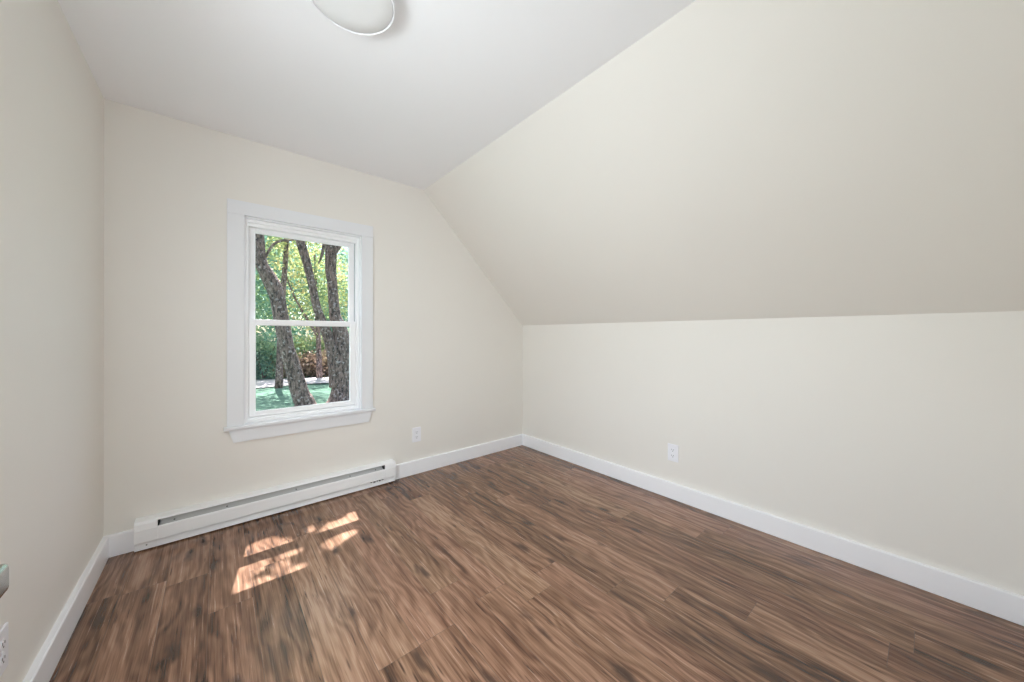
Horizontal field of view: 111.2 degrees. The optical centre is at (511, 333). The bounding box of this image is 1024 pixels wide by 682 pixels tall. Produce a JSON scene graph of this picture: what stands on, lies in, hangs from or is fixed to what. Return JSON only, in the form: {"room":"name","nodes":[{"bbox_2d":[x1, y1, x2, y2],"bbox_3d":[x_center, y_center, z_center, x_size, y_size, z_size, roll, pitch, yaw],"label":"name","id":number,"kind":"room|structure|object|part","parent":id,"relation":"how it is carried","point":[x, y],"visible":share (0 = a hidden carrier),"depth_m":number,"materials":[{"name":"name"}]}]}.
{"room":"empty attic room","nodes":[
{"label":"empty attic room","id":0,"kind":"room"},
{"bbox_2d":[0,0,103,681],"bbox_3d":[-1.174,-0.052,0.572,0.160,2.560,3.160,0,0,-40],"label":"wall","id":1,"kind":"structure","parent":0,"point":[52,102],"depth_m":1.20,"materials":[{"name":"beige paint"}]},
{"bbox_2d":[0,622,8,676],"bbox_3d":[-1.383,0.863,0.951,0.008,0.122,0.076,0,0,-40],"label":"wall outlet","id":2,"kind":"object","parent":1,"relation":"attached to","point":[4,631],"visible":1,"depth_m":0.96,"materials":[{"name":"white plastic"}]},
{"bbox_2d":[0,638,5,650],"bbox_3d":[-1.382,0.843,0.952,0.004,0.024,0.033,0,0,-40],"label":"receptacle","id":3,"kind":"object","parent":2,"relation":"attached to","point":[2,640],"depth_m":0.95,"materials":[{"name":"white plastic"}]},
{"bbox_2d":[0,653,5,666],"bbox_3d":[-1.382,0.883,0.952,0.004,0.024,0.033,0,0,-40],"label":"receptacle","id":4,"kind":"object","parent":2,"relation":"attached to","point":[2,655],"depth_m":0.95,"materials":[{"name":"white plastic"}]},
{"bbox_2d":[23,537,108,681],"bbox_3d":[-1.130,1.110,0.660,0.021,0.112,3.039,0,0,-40],"label":"baseboard","id":5,"kind":"structure","parent":1,"relation":"attached to","point":[43,667],"depth_m":1.33,"materials":[{"name":"white wood"}]},
{"bbox_2d":[104,98,522,535],"bbox_3d":[-1.061,-0.080,2.839,3.254,2.620,0.160,0,0,-40],"label":"wall","id":6,"kind":"structure","parent":0,"point":[448,347],"depth_m":2.15,"materials":[{"name":"beige paint"}]},
{"bbox_2d":[134,459,395,551],"bbox_3d":[-1.478,1.081,2.335,1.417,0.160,0.071,0,0,-40],"label":"baseboard heater","id":7,"kind":"object","parent":6,"relation":"attached to","point":[150,531],"visible":1,"depth_m":2.19,"materials":[{"name":"white metal"}]},
{"bbox_3d":[-1.456,1.081,2.313,1.244,0.071,0.006,0,0,-40],"label":"panel","id":8,"kind":"part","parent":7,"relation":"part of","materials":[{"name":"white metal"}]},
{"bbox_2d":[223,198,375,442],"bbox_3d":[-1.463,-0.079,2.490,0.907,1.499,0.216,0,0,-40],"label":"window","id":9,"kind":"structure","parent":6,"relation":"in","point":[244,423],"depth_m":2.37,"materials":[{"name":"white paint"}]},
{"bbox_3d":[-1.486,-0.379,2.518,0.651,0.640,0.042,0,0,-40],"label":"sash","id":10,"kind":"part","parent":9,"relation":"part of","materials":[{"name":"white plastic"}]},
{"bbox_3d":[-1.466,-0.084,2.494,0.693,1.306,0.095,0,0,-40],"label":"frame","id":11,"kind":"part","parent":9,"relation":"part of","materials":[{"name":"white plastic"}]},
{"bbox_3d":[-1.457,0.222,2.483,0.651,0.635,0.033,0,0,-40],"label":"sash","id":12,"kind":"part","parent":9,"relation":"part of","materials":[{"name":"white plastic"}]},
{"bbox_2d":[103,434,522,557],"bbox_3d":[-1.003,1.112,2.769,2.934,0.112,0.021,0,0,-40],"label":"baseboard","id":13,"kind":"structure","parent":6,"relation":"attached to","point":[120,543],"depth_m":3.03,"materials":[{"name":"white wood"}]},
{"bbox_2d":[412,427,420,442],"bbox_3d":[-0.801,0.845,2.948,0.076,0.122,0.008,0,0,-40],"label":"wall outlet","id":14,"kind":"object","parent":6,"relation":"attached to","point":[416,432],"visible":1,"depth_m":2.94,"materials":[{"name":"white plastic"}]},
{"bbox_2d":[58,0,695,189],"bbox_3d":[-0.459,-1.312,1.176,2.029,0.160,3.160,0,0,-40],"label":"ceiling","id":15,"kind":"structure","parent":0,"point":[408,103],"depth_m":1.61,"materials":[{"name":"white paint"}]},
{"bbox_2d":[311,0,394,35],"bbox_3d":[-0.570,-1.208,1.248,0.292,0.048,0.292,0,0,-40],"label":"ceiling lamp","id":16,"kind":"object","parent":15,"relation":"attached to","point":[359,17],"visible":1,"depth_m":1.30,"materials":[{"name":"white glass"}]},
{"bbox_2d":[49,445,1023,681],"bbox_3d":[0.177,1.198,0.939,3.820,0.060,4.660,0,0,-40],"label":"floor","id":17,"kind":"structure","parent":0,"point":[522,563],"depth_m":1.54,"materials":[{"name":"brown wood"}]},
{"bbox_2d":[424,0,1023,324],"bbox_3d":[0.759,-0.741,2.203,1.292,1.299,3.160,0,0,-40],"label":"sloped ceiling","id":18,"kind":"structure","parent":0,"point":[738,159],"depth_m":1.53,"materials":[{"name":"beige paint"}]},
{"bbox_2d":[523,311,1023,595],"bbox_3d":[1.192,0.535,2.567,0.160,1.388,3.160,0,0,-40],"label":"wall","id":19,"kind":"structure","parent":0,"point":[901,435],"depth_m":1.86,"materials":[{"name":"beige paint"}]},
{"bbox_2d":[668,443,677,462],"bbox_3d":[1.143,0.844,2.493,0.008,0.122,0.076,0,0,-40],"label":"wall outlet","id":20,"kind":"object","parent":19,"relation":"attached to","point":[672,449],"visible":1,"depth_m":2.49,"materials":[{"name":"white plastic"}]},
{"bbox_2d":[522,434,1023,625],"bbox_3d":[1.097,1.111,2.538,0.021,0.112,3.039,0,0,-40],"label":"baseboard","id":21,"kind":"structure","parent":19,"relation":"attached to","point":[1004,604],"depth_m":1.85,"materials":[{"name":"white wood"}]},
{"label":"outside","id":22,"kind":"structure","parent":0,"visible":0},
{"bbox_2d":[256,347,330,410],"bbox_3d":[-15.836,1.994,29.712,65.000,0.040,59.700,0,0,-40],"label":"lawn","id":23,"kind":"structure","parent":22,"point":[267,398],"depth_m":11.31,"materials":[{"name":"green plant"}]},
{"bbox_2d":[255,276,268,335],"bbox_3d":[-18.241,-3.271,20.686,6.779,10.750,6.722,0,0,7],"label":"leafy tree","id":24,"kind":"object","parent":23,"relation":"on","point":[256,276],"visible":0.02,"depth_m":22.52,"materials":[{"name":"green plant"}]},
{"bbox_2d":[256,326,283,378],"bbox_3d":[-11.103,0.980,15.719,2.643,3.030,2.108,0,0,-40],"label":"shrub","id":25,"kind":"object","parent":23,"relation":"on","point":[264,365],"visible":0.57,"depth_m":15.53,"materials":[{"name":"green plant"}]},
{"bbox_2d":[255,236,304,329],"bbox_3d":[-12.612,-2.707,15.807,6.547,9.585,5.569,0,0,-40],"label":"leafy tree","id":26,"kind":"object","parent":23,"relation":"on","point":[258,301],"visible":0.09,"depth_m":16.45,"materials":[{"name":"green plant"}]},
{"bbox_2d":[255,234,316,406],"bbox_3d":[-5.513,-3.089,6.587,6.847,10.682,8.871,0,0,-14],"label":"leaning tree","id":27,"kind":"object","parent":23,"relation":"on","point":[300,393],"visible":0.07,"depth_m":8.99,"materials":[{"name":"brown plant"}]},
{"bbox_2d":[255,235,323,387],"bbox_3d":[-8.426,-2.620,12.890,4.342,9.407,4.250,0,0,-40],"label":"leafy tree","id":28,"kind":"object","parent":23,"relation":"on","point":[279,362],"visible":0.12,"depth_m":12.90,"materials":[{"name":"green plant"}]},
{"bbox_2d":[255,238,324,337],"bbox_3d":[-13.266,-3.436,19.640,6.290,11.047,6.273,0,0,-40],"label":"leafy tree","id":29,"kind":"object","parent":23,"relation":"on","point":[258,278],"visible":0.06,"depth_m":19.34,"materials":[{"name":"green plant"}]},
{"bbox_2d":[272,350,315,377],"bbox_3d":[-9.786,1.548,16.335,2.521,1.674,1.975,0,0,-40],"label":"shrub","id":30,"kind":"object","parent":23,"relation":"on","point":[303,364],"visible":0.27,"depth_m":16.06,"materials":[{"name":"brown plant"}]},
{"bbox_2d":[255,246,345,348],"bbox_3d":[-15.925,-3.272,25.447,7.552,11.332,7.146,0,0,-40],"label":"leafy tree","id":31,"kind":"object","parent":23,"relation":"on","point":[294,332],"visible":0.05,"depth_m":24.89,"materials":[{"name":"green plant"}]},
{"bbox_2d":[255,242,347,377],"bbox_3d":[-8.667,-1.568,15.776,3.718,7.307,4.151,0,0,23],"label":"leafy tree","id":32,"kind":"object","parent":23,"relation":"on","point":[319,373],"visible":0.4,"depth_m":15.52,"materials":[{"name":"green plant"}]},
{"bbox_2d":[267,248,348,344],"bbox_3d":[-10.140,-1.409,19.739,5.244,6.994,5.085,0,0,32],"label":"leafy tree","id":33,"kind":"object","parent":23,"relation":"on","point":[346,257],"visible":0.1,"depth_m":19.14,"materials":[{"name":"green plant"}]},
{"bbox_2d":[293,331,324,357],"bbox_3d":[-9.867,0.990,17.577,3.237,2.617,3.020,0,0,-19],"label":"shrub","id":34,"kind":"object","parent":23,"relation":"on","point":[301,345],"visible":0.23,"depth_m":16.96,"materials":[{"name":"green plant"}]},
{"bbox_2d":[301,349,328,376],"bbox_3d":[-8.719,1.486,16.728,2.332,1.990,2.060,0,0,-40],"label":"shrub","id":35,"kind":"object","parent":23,"relation":"on","point":[324,357],"visible":0.27,"depth_m":16.10,"materials":[{"name":"brown plant"}]},
{"bbox_2d":[295,240,348,402],"bbox_3d":[-4.181,-3.586,9.209,6.760,11.702,6.884,0,0,-24],"label":"tree","id":36,"kind":"object","parent":23,"relation":"on","point":[337,343],"visible":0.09,"depth_m":9.76,"materials":[{"name":"brown plant"}]},
{"bbox_2d":[307,247,348,337],"bbox_3d":[-12.351,-3.508,27.276,6.593,11.205,6.810,0,0,-40],"label":"leafy tree","id":37,"kind":"object","parent":23,"relation":"on","point":[343,251],"visible":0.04,"depth_m":25.90,"materials":[{"name":"green plant"}]},
{"bbox_3d":[0.995,-0.032,0.400,2.934,2.400,0.100,0,0,-40],"label":"wall","id":38,"kind":"structure","parent":0,"visible":0},
{"bbox_2d":[0,564,8,597],"bbox_3d":[-0.293,0.152,0.003,0.123,2.010,0.895,0,0,-40],"label":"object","id":39,"kind":"structure","parent":38,"relation":"in","point":[4,568],"depth_m":0.35,"materials":[{"name":"silver metal"}]},
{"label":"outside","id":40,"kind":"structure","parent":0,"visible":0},
{"bbox_2d":[256,377,328,387],"bbox_3d":[-2.338,1.953,17.585,56.000,0.001,14.812,0,0,-40],"label":"gravel drive","id":41,"kind":"structure","parent":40,"point":[269,382],"depth_m":14.41,"materials":[{"name":"white gravel"}]}
]}

